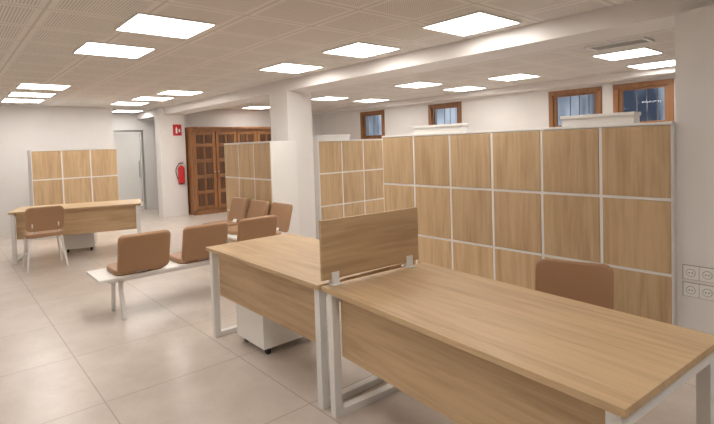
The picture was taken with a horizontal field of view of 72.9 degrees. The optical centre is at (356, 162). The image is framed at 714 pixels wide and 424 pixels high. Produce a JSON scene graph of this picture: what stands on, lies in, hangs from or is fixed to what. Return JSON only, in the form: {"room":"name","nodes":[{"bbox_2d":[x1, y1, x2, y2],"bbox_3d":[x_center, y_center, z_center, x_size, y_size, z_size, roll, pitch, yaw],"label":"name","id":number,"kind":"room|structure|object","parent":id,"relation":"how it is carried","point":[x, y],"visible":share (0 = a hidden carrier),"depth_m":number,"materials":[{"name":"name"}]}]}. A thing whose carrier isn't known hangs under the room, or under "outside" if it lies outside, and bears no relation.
{"room":"public hall","nodes":[
{"label":"public hall","id":0,"kind":"room"},
{"bbox_2d":[0,105,113,230],"bbox_3d":[-7.744,0.181,8.939,5.970,2.531,0.250,-4,3,-41],"label":"wall","id":1,"kind":"structure","parent":0,"point":[23,129],"depth_m":9.78,"materials":[{"name":"white paint"}]},
{"bbox_2d":[0,230,16,234],"bbox_3d":[-7.617,1.411,8.886,5.970,0.070,0.015,-4,3,-41],"label":"baseboard","id":2,"kind":"structure","parent":1,"relation":"attached to","point":[6,231],"depth_m":9.50,"materials":[{"name":"white paint"}]},
{"bbox_2d":[112,113,158,208],"bbox_3d":[-6.623,0.029,11.939,11.600,2.531,0.120,-4,3,-41],"label":"wall","id":3,"kind":"structure","parent":0,"point":[121,121],"depth_m":12.80,"materials":[{"name":"white paint"}]},
{"bbox_2d":[113,130,140,131],"bbox_3d":[-5.993,-0.827,12.476,0.780,0.040,0.080,-4,3,-41],"label":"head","id":4,"kind":"structure","parent":3,"relation":"in","point":[113,130],"depth_m":12.47,"materials":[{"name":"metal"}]},
{"bbox_2d":[141,130,146,208],"bbox_3d":[-5.649,0.181,12.784,0.040,2.100,0.080,-4,3,-41],"label":"frame","id":5,"kind":"object","parent":3,"relation":"attached to","point":[142,143],"visible":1,"depth_m":12.75,"materials":[{"name":"metal"}]},
{"bbox_2d":[184,109,321,208],"bbox_3d":[-2.630,-0.142,12.988,4.180,2.531,0.120,-4,3,-41],"label":"wall","id":6,"kind":"structure","parent":0,"point":[215,117],"depth_m":12.43,"materials":[{"name":"paint"}]},
{"bbox_2d":[0,0,674,112],"bbox_3d":[-2.306,-1.235,6.854,12.000,0.100,18.200,-4,3,-41],"label":"ceiling","id":7,"kind":"structure","parent":0,"point":[39,39],"depth_m":4.80,"materials":[{"name":"tile"}]},
{"bbox_2d":[2,99,42,102],"bbox_3d":[-6.033,-1.128,8.721,0.576,0.008,0.576,-4,3,-41],"label":"ceiling light","id":8,"kind":"object","parent":7,"relation":"in","point":[4,100],"visible":0.93,"depth_m":8.74,"materials":[{"name":"white"}]},
{"bbox_2d":[5,98,43,99],"bbox_3d":[-5.841,-1.125,8.499,0.576,0.014,0.012,-4,3,-41],"label":"rim","id":9,"kind":"object","parent":7,"relation":"attached to","point":[5,98],"visible":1,"depth_m":8.51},
{"bbox_2d":[9,92,53,96],"bbox_3d":[-5.313,-1.120,7.889,0.576,0.008,0.576,-4,3,-41],"label":"ceiling light","id":10,"kind":"object","parent":7,"relation":"in","point":[12,93],"visible":0.93,"depth_m":7.91,"materials":[{"name":"white"}]},
{"bbox_2d":[12,91,55,93],"bbox_3d":[-5.120,-1.117,7.667,0.576,0.014,0.012,-4,3,-41],"label":"rim","id":11,"kind":"object","parent":7,"relation":"attached to","point":[12,91],"visible":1,"depth_m":7.66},
{"bbox_2d":[18,84,67,89],"bbox_3d":[-4.560,-1.111,7.020,0.576,0.008,0.576,-4,3,-41],"label":"ceiling light","id":12,"kind":"object","parent":7,"relation":"in","point":[30,86],"visible":0.86,"depth_m":7.03,"materials":[{"name":"white"}]},
{"bbox_2d":[22,83,69,85],"bbox_3d":[-4.368,-1.108,6.798,0.576,0.014,0.012,-4,3,-41],"label":"rim","id":13,"kind":"object","parent":7,"relation":"attached to","point":[22,83],"visible":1,"depth_m":6.79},
{"bbox_2d":[73,41,87,52],"bbox_3d":[-2.581,-1.079,4.501,0.012,0.014,0.600,-4,3,-41],"label":"rim","id":14,"kind":"object","parent":7,"relation":"attached to","point":[85,42],"visible":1,"depth_m":4.46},
{"bbox_2d":[76,53,135,58],"bbox_3d":[-2.552,-1.096,4.915,0.576,0.014,0.012,-4,3,-41],"label":"rim","id":15,"kind":"object","parent":7,"relation":"attached to","point":[76,53],"visible":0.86,"depth_m":4.90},
{"bbox_2d":[75,43,152,57],"bbox_3d":[-2.359,-1.094,4.693,0.576,0.008,0.576,-4,3,-41],"label":"ceiling light","id":16,"kind":"object","parent":7,"relation":"in","point":[89,48],"visible":0.93,"depth_m":4.68,"materials":[{"name":"white"}]},
{"bbox_2d":[88,41,154,48],"bbox_3d":[-2.167,-1.091,4.471,0.576,0.014,0.012,-4,3,-41],"label":"rim","id":17,"kind":"object","parent":7,"relation":"attached to","point":[88,41],"visible":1,"depth_m":4.45,"materials":[{"name":"metal"}]},
{"bbox_2d":[113,110,138,111],"bbox_3d":[-5.573,-1.257,11.698,0.576,0.008,0.576,-4,3,-41],"label":"ceiling light","id":18,"kind":"object","parent":7,"relation":"in","point":[117,110],"visible":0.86,"depth_m":11.70,"materials":[{"name":"white"}]},
{"bbox_2d":[114,11,138,29],"bbox_3d":[-1.755,-1.074,3.669,0.012,0.014,0.600,-4,3,-41],"label":"rim","id":19,"kind":"object","parent":7,"relation":"attached to","point":[137,12],"visible":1,"depth_m":3.64,"materials":[{"name":"metal"}]},
{"bbox_2d":[114,102,145,104],"bbox_3d":[-4.641,-1.217,9.860,0.576,0.008,0.576,-4,3,-41],"label":"ceiling light","id":20,"kind":"object","parent":7,"relation":"in","point":[117,103],"visible":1,"depth_m":9.88,"materials":[{"name":"white"}]},
{"bbox_2d":[116,30,186,38],"bbox_3d":[-1.725,-1.091,4.083,0.576,0.014,0.012,-4,3,-41],"label":"rim","id":21,"kind":"object","parent":7,"relation":"attached to","point":[116,30],"visible":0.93,"depth_m":4.07,"materials":[{"name":"metal"}]},
{"bbox_2d":[133,97,170,100],"bbox_3d":[-3.845,-1.214,9.094,0.576,0.008,0.576,-4,3,-41],"label":"ceiling light","id":22,"kind":"object","parent":7,"relation":"in","point":[140,98],"visible":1,"depth_m":9.12,"materials":[{"name":"white"}]},
{"bbox_2d":[117,14,212,37],"bbox_3d":[-1.533,-1.090,3.861,0.576,0.008,0.576,-4,3,-41],"label":"ceiling light","id":23,"kind":"object","parent":7,"relation":"in","point":[140,23],"visible":0.93,"depth_m":3.85,"materials":[{"name":"white"}]},
{"bbox_2d":[139,12,215,24],"bbox_3d":[-1.341,-1.087,3.639,0.576,0.014,0.012,-4,3,-41],"label":"rim","id":24,"kind":"object","parent":7,"relation":"attached to","point":[141,13],"visible":1,"depth_m":3.62,"materials":[{"name":"metal"}]},
{"bbox_2d":[160,91,200,94],"bbox_3d":[-3.050,-1.211,8.327,0.576,0.008,0.576,-4,3,-41],"label":"ceiling light","id":25,"kind":"object","parent":7,"relation":"in","point":[166,92],"visible":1,"depth_m":8.33,"materials":[{"name":"white"}]},
{"bbox_2d":[170,90,202,91],"bbox_3d":[-2.857,-1.208,8.105,0.576,0.014,0.012,-4,3,-41],"label":"rim","id":26,"kind":"object","parent":7,"relation":"attached to","point":[170,90],"visible":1,"depth_m":8.12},
{"bbox_2d":[187,23,216,38],"bbox_3d":[-1.311,-1.103,4.053,0.012,0.014,0.600,-4,3,-41],"label":"rim","id":27,"kind":"object","parent":7,"relation":"attached to","point":[216,23],"visible":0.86,"depth_m":4.01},
{"bbox_2d":[247,107,269,108],"bbox_3d":[-2.441,-1.367,11.896,0.576,0.008,0.576,-4,3,-41],"label":"ceiling light","id":28,"kind":"object","parent":7,"relation":"in","point":[247,107],"visible":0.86,"depth_m":11.93,"materials":[{"name":"white"}]},
{"bbox_2d":[258,62,283,69],"bbox_3d":[-1.056,-1.183,5.913,0.012,0.014,0.600,-4,3,-41],"label":"rim","id":29,"kind":"object","parent":7,"relation":"attached to","point":[282,62],"visible":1,"depth_m":5.89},
{"bbox_2d":[262,64,320,72],"bbox_3d":[-0.834,-1.198,6.105,0.576,0.008,0.576,-4,3,-41],"label":"ceiling light","id":30,"kind":"object","parent":7,"relation":"in","point":[291,68],"visible":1,"depth_m":6.10,"materials":[{"name":"white"}]},
{"bbox_2d":[284,62,323,66],"bbox_3d":[-0.642,-1.195,5.883,0.576,0.014,0.012,-4,3,-41],"label":"rim","id":31,"kind":"object","parent":7,"relation":"attached to","point":[284,62],"visible":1,"depth_m":5.87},
{"bbox_2d":[313,97,344,99],"bbox_3d":[-0.578,-1.364,10.202,0.576,0.008,0.576,-4,3,-41],"label":"ceiling light","id":32,"kind":"object","parent":7,"relation":"in","point":[324,98],"visible":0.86,"depth_m":10.22,"materials":[{"name":"white"}]},
{"bbox_2d":[321,41,358,52],"bbox_3d":[-0.179,-1.173,4.900,0.012,0.014,0.600,-4,3,-41],"label":"rim","id":33,"kind":"object","parent":7,"relation":"attached to","point":[357,41],"visible":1,"depth_m":4.88,"materials":[{"name":"metal"}]},
{"bbox_2d":[324,43,396,56],"bbox_3d":[0.043,-1.188,5.092,0.576,0.008,0.576,-4,3,-41],"label":"ceiling light","id":34,"kind":"object","parent":7,"relation":"in","point":[359,49],"visible":1,"depth_m":5.09,"materials":[{"name":"white"}]},
{"bbox_2d":[358,99,384,101],"bbox_3d":[0.329,-1.423,10.987,0.576,0.008,0.576,-4,3,-41],"label":"ceiling light","id":35,"kind":"object","parent":7,"relation":"in","point":[368,100],"visible":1,"depth_m":11.01,"materials":[{"name":"white"}]},
{"bbox_2d":[359,41,400,48],"bbox_3d":[0.235,-1.185,4.870,0.576,0.014,0.012,-4,3,-41],"label":"rim","id":36,"kind":"object","parent":7,"relation":"attached to","point":[359,41],"visible":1,"depth_m":4.85,"materials":[{"name":"metal"}]},
{"bbox_2d":[400,82,439,87],"bbox_3d":[1.059,-1.345,8.313,0.576,0.008,0.576,-4,3,-41],"label":"ceiling light","id":37,"kind":"object","parent":7,"relation":"in","point":[420,84],"visible":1,"depth_m":8.32,"materials":[{"name":"white"}]},
{"bbox_2d":[137,0,713,119],"bbox_3d":[-0.499,-1.165,6.899,0.460,0.161,15.500,-4,3,-41],"label":"beam","id":38,"kind":"structure","parent":7,"relation":"attached to","point":[639,16],"depth_m":4.64,"materials":[{"name":"white paint"}]},
{"bbox_2d":[423,28,462,35],"bbox_3d":[0.781,-1.183,4.348,0.576,0.014,0.012,-4,3,-41],"label":"rim","id":39,"kind":"object","parent":7,"relation":"attached to","point":[423,28],"visible":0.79,"depth_m":4.34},
{"bbox_2d":[421,10,480,27],"bbox_3d":[0.751,-1.166,3.933,0.012,0.014,0.600,-4,3,-41],"label":"rim","id":40,"kind":"object","parent":7,"relation":"attached to","point":[479,11],"visible":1,"depth_m":3.90,"materials":[{"name":"metal"}]},
{"bbox_2d":[446,87,482,90],"bbox_3d":[2.041,-1.410,9.162,0.576,0.008,0.576,-4,3,-41],"label":"ceiling light","id":41,"kind":"object","parent":7,"relation":"in","point":[461,88],"visible":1,"depth_m":9.18,"materials":[{"name":"white"}]},
{"bbox_2d":[425,13,516,35],"bbox_3d":[0.973,-1.182,4.125,0.576,0.008,0.576,-4,3,-41],"label":"ceiling light","id":42,"kind":"object","parent":7,"relation":"in","point":[479,22],"visible":1,"depth_m":4.11,"materials":[{"name":"white"}]},
{"bbox_2d":[312,66,674,114],"bbox_3d":[2.679,-1.410,9.649,0.400,0.091,15.500,-4,3,-41],"label":"beam","id":43,"kind":"structure","parent":7,"relation":"attached to","point":[664,71],"depth_m":8.97,"materials":[{"name":"white paint"}]},
{"bbox_2d":[465,21,521,35],"bbox_3d":[1.195,-1.196,4.317,0.012,0.014,0.600,-4,3,-41],"label":"rim","id":44,"kind":"object","parent":7,"relation":"attached to","point":[521,21],"visible":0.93,"depth_m":4.30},
{"bbox_2d":[480,11,520,22],"bbox_3d":[1.165,-1.179,3.903,0.576,0.014,0.012,-4,3,-41],"label":"rim","id":45,"kind":"object","parent":7,"relation":"attached to","point":[483,12],"visible":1,"depth_m":3.89,"materials":[{"name":"metal"}]},
{"bbox_2d":[487,73,520,78],"bbox_3d":[2.282,-1.354,7.520,0.012,0.014,0.600,-4,3,-41],"label":"rim","id":46,"kind":"object","parent":7,"relation":"attached to","point":[517,73],"visible":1,"depth_m":7.50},
{"bbox_2d":[490,74,538,80],"bbox_3d":[2.504,-1.369,7.712,0.576,0.008,0.576,-4,3,-41],"label":"ceiling light","id":47,"kind":"object","parent":7,"relation":"in","point":[519,76],"visible":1,"depth_m":7.71,"materials":[{"name":"white"}]},
{"bbox_2d":[592,47,645,55],"bbox_3d":[3.073,-1.310,5.692,0.012,0.014,0.600,-4,3,-41],"label":"rim","id":48,"kind":"object","parent":7,"relation":"attached to","point":[641,47],"visible":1,"depth_m":5.67,"materials":[{"name":"metal"}]},
{"bbox_2d":[584,36,654,50],"bbox_3d":[2.822,-1.280,5.210,0.300,0.020,0.600,-4,3,-41],"label":"ceiling air vent","id":49,"kind":"object","parent":7,"relation":"attached to","point":[640,40],"depth_m":5.17,"materials":[{"name":"metal"}]},
{"bbox_2d":[595,48,659,59],"bbox_3d":[3.295,-1.325,5.884,0.576,0.008,0.576,-4,3,-41],"label":"ceiling light","id":50,"kind":"object","parent":7,"relation":"in","point":[639,52],"visible":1,"depth_m":5.88,"materials":[{"name":"white"}]},
{"bbox_2d":[626,59,674,66],"bbox_3d":[4.027,-1.378,6.649,0.012,0.014,0.600,-4,3,-41],"label":"rim","id":51,"kind":"object","parent":7,"relation":"attached to","point":[671,59],"visible":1,"depth_m":6.63,"materials":[{"name":"metal"}]},
{"bbox_2d":[629,60,674,68],"bbox_3d":[4.249,-1.393,6.842,0.576,0.008,0.576,-4,3,-41],"label":"ceiling light","id":52,"kind":"object","parent":7,"relation":"in","point":[665,63],"visible":0.79,"depth_m":6.86,"materials":[{"name":"white"}]},
{"bbox_2d":[322,113,360,138],"bbox_3d":[-1.702,-1.000,15.278,0.300,0.770,5.860,-4,3,-41],"label":"segment","id":53,"kind":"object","parent":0,"point":[341,124],"visible":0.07,"depth_m":13.53,"materials":[{"name":"white paint"}]},
{"bbox_2d":[0,208,695,423],"bbox_3d":[-2.220,1.393,6.955,12.000,0.100,18.200,-4,3,-41],"label":"floor","id":54,"kind":"structure","parent":0,"point":[66,357],"depth_m":3.58,"materials":[{"name":"tile"}]},
{"bbox_2d":[22,205,68,272],"bbox_3d":[-4.311,1.003,6.649,0.484,0.844,0.503,-4,3,-41],"label":"chair","id":55,"kind":"object","parent":54,"relation":"on","point":[47,221],"visible":1,"depth_m":6.49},
{"bbox_2d":[27,148,119,239],"bbox_3d":[-5.436,0.545,9.336,1.440,1.623,0.436,-4,3,-41],"label":"storage cabinet","id":56,"kind":"object","parent":54,"relation":"on","point":[61,176],"visible":0.58,"depth_m":9.10,"materials":[{"name":"white paint"}]},
{"bbox_2d":[33,175,116,180],"bbox_3d":[-5.310,0.280,9.171,1.404,0.020,0.016,-4,3,-41],"label":"shelf","id":57,"kind":"object","parent":56,"relation":"attached to","point":[67,177],"depth_m":9.13,"materials":[{"name":"white paint"}]},
{"bbox_2d":[8,199,140,264],"bbox_3d":[-4.257,1.019,7.475,1.700,0.740,0.800,-3,2,-24],"label":"office desk","id":58,"kind":"object","parent":54,"relation":"on","point":[101,216],"visible":0.75,"depth_m":7.27,"materials":[{"name":"brown wood"}]},
{"bbox_2d":[63,232,96,252],"bbox_3d":[-4.434,1.085,7.745,0.424,0.600,0.502,-3,2,-24],"label":"drawer pedestal","id":59,"kind":"object","parent":54,"relation":"on","point":[75,241],"visible":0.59,"depth_m":7.53,"materials":[{"name":"white paint"}]},
{"bbox_2d":[154,107,188,217],"bbox_3d":[-4.362,-0.023,11.357,0.580,2.531,0.320,-4,3,-41],"label":"wall pier","id":60,"kind":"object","parent":54,"relation":"on","point":[170,149],"depth_m":11.20,"materials":[{"name":"paint"}]},
{"bbox_2d":[173,124,181,135],"bbox_3d":[-4.196,-0.770,11.276,0.200,0.260,0.008,-4,3,-41],"label":"fire extinguisher sign","id":61,"kind":"object","parent":60,"relation":"attached to","point":[177,131],"visible":1,"depth_m":11.28,"materials":[{"name":"plastic"}]},
{"bbox_2d":[176,161,184,184],"bbox_3d":[-4.104,0.228,11.245,0.156,0.543,0.208,-2,2,5],"label":"fire extinguisher","id":62,"kind":"object","parent":60,"relation":"attached to","point":[181,170],"visible":1,"depth_m":11.21,"materials":[{"name":"metal"}]},
{"bbox_2d":[86,215,277,319],"bbox_3d":[-1.693,1.004,4.962,1.810,0.805,0.637,-4,3,-41],"label":"bench","id":63,"kind":"object","parent":54,"relation":"on","point":[139,255],"visible":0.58,"depth_m":4.60,"materials":[{"name":"leather"}]},
{"bbox_2d":[185,127,270,215],"bbox_3d":[-3.071,0.137,12.119,2.350,2.070,0.460,-4,3,-41],"label":"wooden door","id":64,"kind":"structure","parent":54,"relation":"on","point":[205,156],"depth_m":11.52,"materials":[{"name":"brown wood"}]},
{"bbox_2d":[203,197,292,242],"bbox_3d":[-1.530,0.937,6.549,0.637,0.805,1.810,-4,3,-41],"label":"bench","id":65,"kind":"object","parent":54,"relation":"on","point":[238,208],"visible":0.38,"depth_m":6.65,"materials":[{"name":"leather"}]},
{"bbox_2d":[224,140,299,242],"bbox_3d":[-1.494,0.488,7.442,0.436,1.623,1.440,-4,3,-41],"label":"storage cabinet","id":66,"kind":"object","parent":54,"relation":"on","point":[262,170],"visible":0.63,"depth_m":7.00,"materials":[{"name":"white paint"}]},
{"bbox_2d":[226,176,270,180],"bbox_3d":[-1.658,0.232,7.298,0.016,0.020,1.404,-4,3,-41],"label":"shelf","id":67,"kind":"object","parent":66,"relation":"attached to","point":[232,178],"depth_m":7.24,"materials":[{"name":"white paint"}]},
{"bbox_2d":[236,303,302,353],"bbox_3d":[-0.633,1.110,3.829,0.502,0.600,0.424,-4,3,-41],"label":"drawer pedestal","id":68,"kind":"object","parent":54,"relation":"on","point":[266,334],"visible":0.31,"depth_m":3.61,"materials":[{"name":"white paint"}]},
{"bbox_2d":[269,91,315,238],"bbox_3d":[-1.002,0.093,7.560,0.440,2.370,0.500,-4,3,-41],"label":"column","id":69,"kind":"structure","parent":54,"relation":"on","point":[290,111],"depth_m":7.39,"materials":[{"name":"white paint"}]},
{"bbox_2d":[206,233,413,409],"bbox_3d":[-0.412,1.041,3.615,0.800,0.740,1.560,-4,3,-40],"label":"office desk","id":70,"kind":"object","parent":54,"relation":"on","point":[277,278],"visible":0.73,"depth_m":3.32,"materials":[{"name":"brown wood"}]},
{"bbox_2d":[313,139,383,238],"bbox_3d":[-0.194,0.407,8.425,1.440,1.623,0.436,-4,3,-41],"label":"storage cabinet","id":71,"kind":"object","parent":54,"relation":"on","point":[348,174],"visible":0.73,"depth_m":8.17,"materials":[{"name":"white paint"}]},
{"bbox_2d":[313,134,349,139],"bbox_3d":[-0.469,-0.434,8.235,0.716,0.090,0.266,-4,3,-41],"label":"storage box","id":72,"kind":"object","parent":71,"relation":"on","point":[344,136],"visible":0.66,"depth_m":8.11,"materials":[{"name":"paint"}]},
{"bbox_2d":[320,168,382,174],"bbox_3d":[-0.068,0.143,8.259,1.404,0.020,0.016,-4,3,-41],"label":"shelf","id":73,"kind":"object","parent":71,"relation":"attached to","point":[351,171],"depth_m":8.22,"materials":[{"name":"white paint"}]},
{"bbox_2d":[321,198,383,206],"bbox_3d":[-0.050,0.673,8.279,1.404,0.020,0.016,-4,3,-41],"label":"shelf","id":74,"kind":"object","parent":71,"relation":"attached to","point":[360,201],"depth_m":8.24,"materials":[{"name":"white paint"}]},
{"bbox_2d":[382,133,452,268],"bbox_3d":[0.786,0.495,5.306,0.436,1.623,0.960,-4,3,-41],"label":"storage cabinet","id":75,"kind":"object","parent":54,"relation":"on","point":[416,167],"visible":0.59,"depth_m":5.05,"materials":[{"name":"white paint"}]},
{"bbox_2d":[384,183,448,187],"bbox_3d":[0.621,0.239,5.162,0.016,0.020,0.924,-4,3,-41],"label":"shelf","id":76,"kind":"object","parent":75,"relation":"attached to","point":[388,185],"depth_m":5.14,"materials":[{"name":"white paint"}]},
{"bbox_2d":[418,234,450,240],"bbox_3d":[0.639,0.769,5.182,0.016,0.020,0.924,-4,3,-41],"label":"shelf","id":77,"kind":"object","parent":75,"relation":"attached to","point":[429,237],"depth_m":4.99,"materials":[{"name":"white paint"}]},
{"bbox_2d":[412,123,468,133],"bbox_3d":[0.847,-0.349,4.950,0.131,0.085,0.636,-4,3,-41],"label":"storage box","id":78,"kind":"object","parent":75,"relation":"on","point":[457,127],"visible":0.93,"depth_m":4.86,"materials":[{"name":"paint"}]},
{"bbox_2d":[449,128,542,289],"bbox_3d":[1.301,0.509,4.483,0.136,1.623,0.960,-4,3,-41],"label":"storage cabinet","id":79,"kind":"object","parent":54,"relation":"on","point":[496,175],"visible":0.8,"depth_m":4.39,"materials":[{"name":"white paint"}]},
{"bbox_2d":[452,186,539,193],"bbox_3d":[1.250,0.246,4.436,0.016,0.020,0.924,-4,3,-41],"label":"shelf","id":80,"kind":"object","parent":79,"relation":"attached to","point":[470,189],"depth_m":4.40,"materials":[{"name":"white paint"}]},
{"bbox_2d":[453,240,540,255],"bbox_3d":[1.267,0.776,4.456,0.016,0.020,0.924,-4,3,-41],"label":"shelf","id":81,"kind":"object","parent":79,"relation":"attached to","point":[519,251],"depth_m":4.41,"materials":[{"name":"white paint"}]},
{"bbox_2d":[322,262,713,423],"bbox_3d":[0.623,1.056,2.316,0.800,0.740,1.650,-3,3,-36],"label":"office desk","id":82,"kind":"object","parent":54,"relation":"on","point":[470,348],"visible":1,"depth_m":2.01,"materials":[{"name":"brown wood"}]},
{"bbox_2d":[319,207,418,285],"bbox_3d":[0.094,0.492,2.925,0.740,0.374,0.080,-3,3,-36],"label":"screen","id":83,"kind":"object","parent":82,"relation":"on","point":[349,245],"visible":1,"depth_m":2.89,"materials":[{"name":"brown wood"}]},
{"bbox_2d":[535,259,613,309],"bbox_3d":[1.171,0.991,2.671,0.537,0.807,0.544,-1,3,31],"label":"desk chair","id":84,"kind":"object","parent":54,"relation":"on","point":[590,283],"visible":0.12,"depth_m":2.81,"materials":[{"name":"brown leather"}]},
{"bbox_2d":[541,121,676,325],"bbox_3d":[1.929,0.516,3.757,0.136,1.623,0.960,-4,3,-41],"label":"storage cabinet","id":85,"kind":"object","parent":54,"relation":"on","point":[609,190],"visible":0.71,"depth_m":3.60,"materials":[{"name":"white paint"}]},
{"bbox_2d":[560,111,640,126],"bbox_3d":[1.881,-0.337,3.756,0.131,0.085,0.556,-4,3,-41],"label":"storage box","id":86,"kind":"object","parent":85,"relation":"on","point":[620,117],"visible":0.89,"depth_m":3.68,"materials":[{"name":"paint"}]},
{"bbox_2d":[544,191,669,200],"bbox_3d":[1.878,0.253,3.710,0.016,0.020,0.924,-4,3,-41],"label":"shelf","id":87,"kind":"object","parent":85,"relation":"attached to","point":[584,195],"depth_m":3.68,"materials":[{"name":"white paint"}]},
{"bbox_2d":[545,254,670,276],"bbox_3d":[1.896,0.783,3.731,0.016,0.020,0.924,-4,3,-41],"label":"shelf","id":88,"kind":"object","parent":85,"relation":"attached to","point":[618,267],"depth_m":3.61,"materials":[{"name":"white paint"}]},
{"bbox_3d":[-5.926,1.200,12.554,0.710,0.080,0.040,-4,3,-41],"label":"rail","id":89,"kind":"object","parent":54,"relation":"on","visible":0},
{"bbox_2d":[113,132,144,208],"bbox_3d":[-5.947,0.218,12.526,0.740,2.045,0.040,-4,3,-41],"label":"glass leaf","id":90,"kind":"object","parent":89,"relation":"on","point":[127,145],"depth_m":12.55,"materials":[{"name":"white"}]},
{"bbox_2d":[113,132,139,133],"bbox_3d":[-5.991,-0.780,12.478,0.710,0.045,0.040,-4,3,-41],"label":"rail","id":91,"kind":"object","parent":90,"relation":"attached to","point":[113,132],"visible":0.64,"depth_m":12.48,"materials":[{"name":"metal"}]},
{"bbox_2d":[321,75,674,116],"bbox_3d":[2.191,-1.411,10.748,0.300,0.141,17.800,-4,3,-41],"label":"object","id":92,"kind":"object","parent":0,"point":[670,76],"visible":0.11,"depth_m":9.32,"materials":[{"name":"white paint"}]},
{"bbox_2d":[360,110,383,137],"bbox_3d":[0.423,-1.009,12.634,0.085,0.690,0.920,-4,3,-41],"label":"window","id":93,"kind":"structure","parent":92,"relation":"attached to","point":[370,113],"depth_m":12.65,"materials":[{"name":"wood"}]},
{"bbox_2d":[428,102,460,124],"bbox_3d":[1.985,-0.991,10.831,0.085,0.690,0.930,-4,3,-41],"label":"window","id":94,"kind":"structure","parent":92,"relation":"attached to","point":[452,104],"depth_m":10.84,"materials":[{"name":"glass"}]},
{"bbox_2d":[548,86,601,126],"bbox_3d":[3.896,-0.970,8.624,0.085,0.690,0.950,-4,3,-41],"label":"window","id":95,"kind":"structure","parent":92,"relation":"attached to","point":[582,91],"depth_m":8.63,"materials":[{"name":"wood"}]},
{"bbox_2d":[613,78,673,122],"bbox_3d":[4.617,-0.961,7.793,0.085,0.690,0.890,-4,3,-41],"label":"window","id":96,"kind":"structure","parent":92,"relation":"attached to","point":[656,83],"depth_m":7.75,"materials":[{"name":"wood"}]},
{"bbox_2d":[674,78,674,120],"bbox_3d":[6.517,-0.907,5.788,0.300,0.770,4.630,-4,3,-41],"label":"segment","id":97,"kind":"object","parent":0,"point":[674,78],"visible":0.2,"depth_m":7.44,"materials":[{"name":"white paint"}]},
{"bbox_2d":[675,5,713,334],"bbox_3d":[2.723,0.137,3.214,0.540,2.370,0.891,-4,3,-41],"label":"wall","id":98,"kind":"structure","parent":0,"point":[694,28],"depth_m":3.28,"materials":[{"name":"paint"}]},
{"bbox_2d":[682,264,713,300],"bbox_3d":[2.395,0.816,3.220,0.015,0.221,0.388,-4,3,-41],"label":"power outlet","id":99,"kind":"object","parent":98,"relation":"attached to","point":[704,274],"depth_m":3.29,"materials":[{"name":"plastic"}]},
{"bbox_3d":[2.245,0.238,10.811,0.300,1.620,17.800,-4,3,-41],"label":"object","id":100,"kind":"object","parent":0,"visible":0},
{"bbox_2d":[384,105,428,135],"bbox_3d":[1.296,-0.966,11.816,0.300,0.770,1.460,-4,3,-41],"label":"segment","id":101,"kind":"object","parent":100,"relation":"on","point":[399,121],"visible":0.5,"depth_m":11.74,"materials":[{"name":"white paint"}]},
{"bbox_2d":[461,92,548,130],"bbox_3d":[3.031,-0.947,9.813,0.300,0.770,1.980,-4,3,-41],"label":"segment","id":102,"kind":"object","parent":100,"relation":"on","point":[526,111],"visible":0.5,"depth_m":9.61,"materials":[{"name":"white paint"}]},
{"bbox_2d":[602,85,612,113],"bbox_3d":[4.360,-0.931,8.279,0.300,0.770,0.180,-4,3,-41],"label":"segment","id":103,"kind":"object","parent":100,"relation":"on","point":[607,91],"visible":0.43,"depth_m":8.18,"materials":[{"name":"white paint"}]},
{"bbox_3d":[0.436,-0.624,12.649,0.085,0.080,0.920,-4,3,-41],"label":"sill","id":104,"kind":"structure","parent":100,"relation":"on","visible":0},
{"bbox_2d":[360,115,363,137],"bbox_3d":[0.150,-0.972,12.953,0.085,0.610,0.080,-4,3,-41],"label":"frame","id":105,"kind":"object","parent":104,"relation":"on","point":[361,116],"visible":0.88,"depth_m":12.92,"materials":[{"name":"wood"}]},
{"bbox_2d":[382,113,384,135],"bbox_3d":[0.700,-0.966,12.318,0.085,0.610,0.080,-4,3,-41],"label":"frame","id":106,"kind":"object","parent":104,"relation":"on","point":[383,117],"visible":0.56,"depth_m":12.29,"materials":[{"name":"wood"}]},
{"bbox_3d":[1.997,-0.607,10.846,0.085,0.080,0.930,-4,3,-41],"label":"sill","id":107,"kind":"structure","parent":100,"relation":"on","visible":0},
{"bbox_2d":[428,108,431,124],"bbox_3d":[1.708,-0.954,11.154,0.085,0.610,0.080,-4,3,-41],"label":"frame","id":108,"kind":"object","parent":107,"relation":"on","point":[429,109],"visible":0.56,"depth_m":11.11,"materials":[{"name":"wood"}]},
{"bbox_2d":[458,105,461,122],"bbox_3d":[2.264,-0.948,10.511,0.085,0.610,0.080,-4,3,-41],"label":"frame","id":109,"kind":"object","parent":107,"relation":"on","point":[459,106],"visible":0.56,"depth_m":10.47,"materials":[{"name":"wood"}]},
{"bbox_3d":[3.909,-0.585,8.639,0.085,0.080,0.950,-4,3,-41],"label":"sill","id":110,"kind":"structure","parent":100,"relation":"on","visible":0},
{"bbox_2d":[548,96,553,126],"bbox_3d":[3.613,-0.933,8.954,0.085,0.610,0.080,-4,3,-41],"label":"frame","id":111,"kind":"object","parent":110,"relation":"on","point":[551,98],"visible":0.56,"depth_m":8.92,"materials":[{"name":"wood"}]},
{"bbox_2d":[597,91,601,113],"bbox_3d":[4.183,-0.926,8.297,0.085,0.610,0.080,-4,3,-41],"label":"frame","id":112,"kind":"object","parent":110,"relation":"on","point":[599,93],"visible":0.56,"depth_m":8.26,"materials":[{"name":"wood"}]},
{"bbox_3d":[4.629,-0.577,7.807,0.085,0.080,0.890,-4,3,-41],"label":"sill","id":113,"kind":"structure","parent":100,"relation":"on","visible":0},
{"bbox_2d":[613,89,618,112],"bbox_3d":[4.353,-0.924,8.100,0.085,0.610,0.080,-4,3,-41],"label":"frame","id":114,"kind":"object","parent":113,"relation":"on","point":[616,91],"visible":0.56,"depth_m":8.06,"materials":[{"name":"wood"}]},
{"bbox_2d":[668,84,673,120],"bbox_3d":[4.883,-0.918,7.488,0.085,0.610,0.080,-4,3,-41],"label":"frame","id":115,"kind":"object","parent":113,"relation":"on","point":[670,86],"visible":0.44,"depth_m":7.46,"materials":[{"name":"wood"}]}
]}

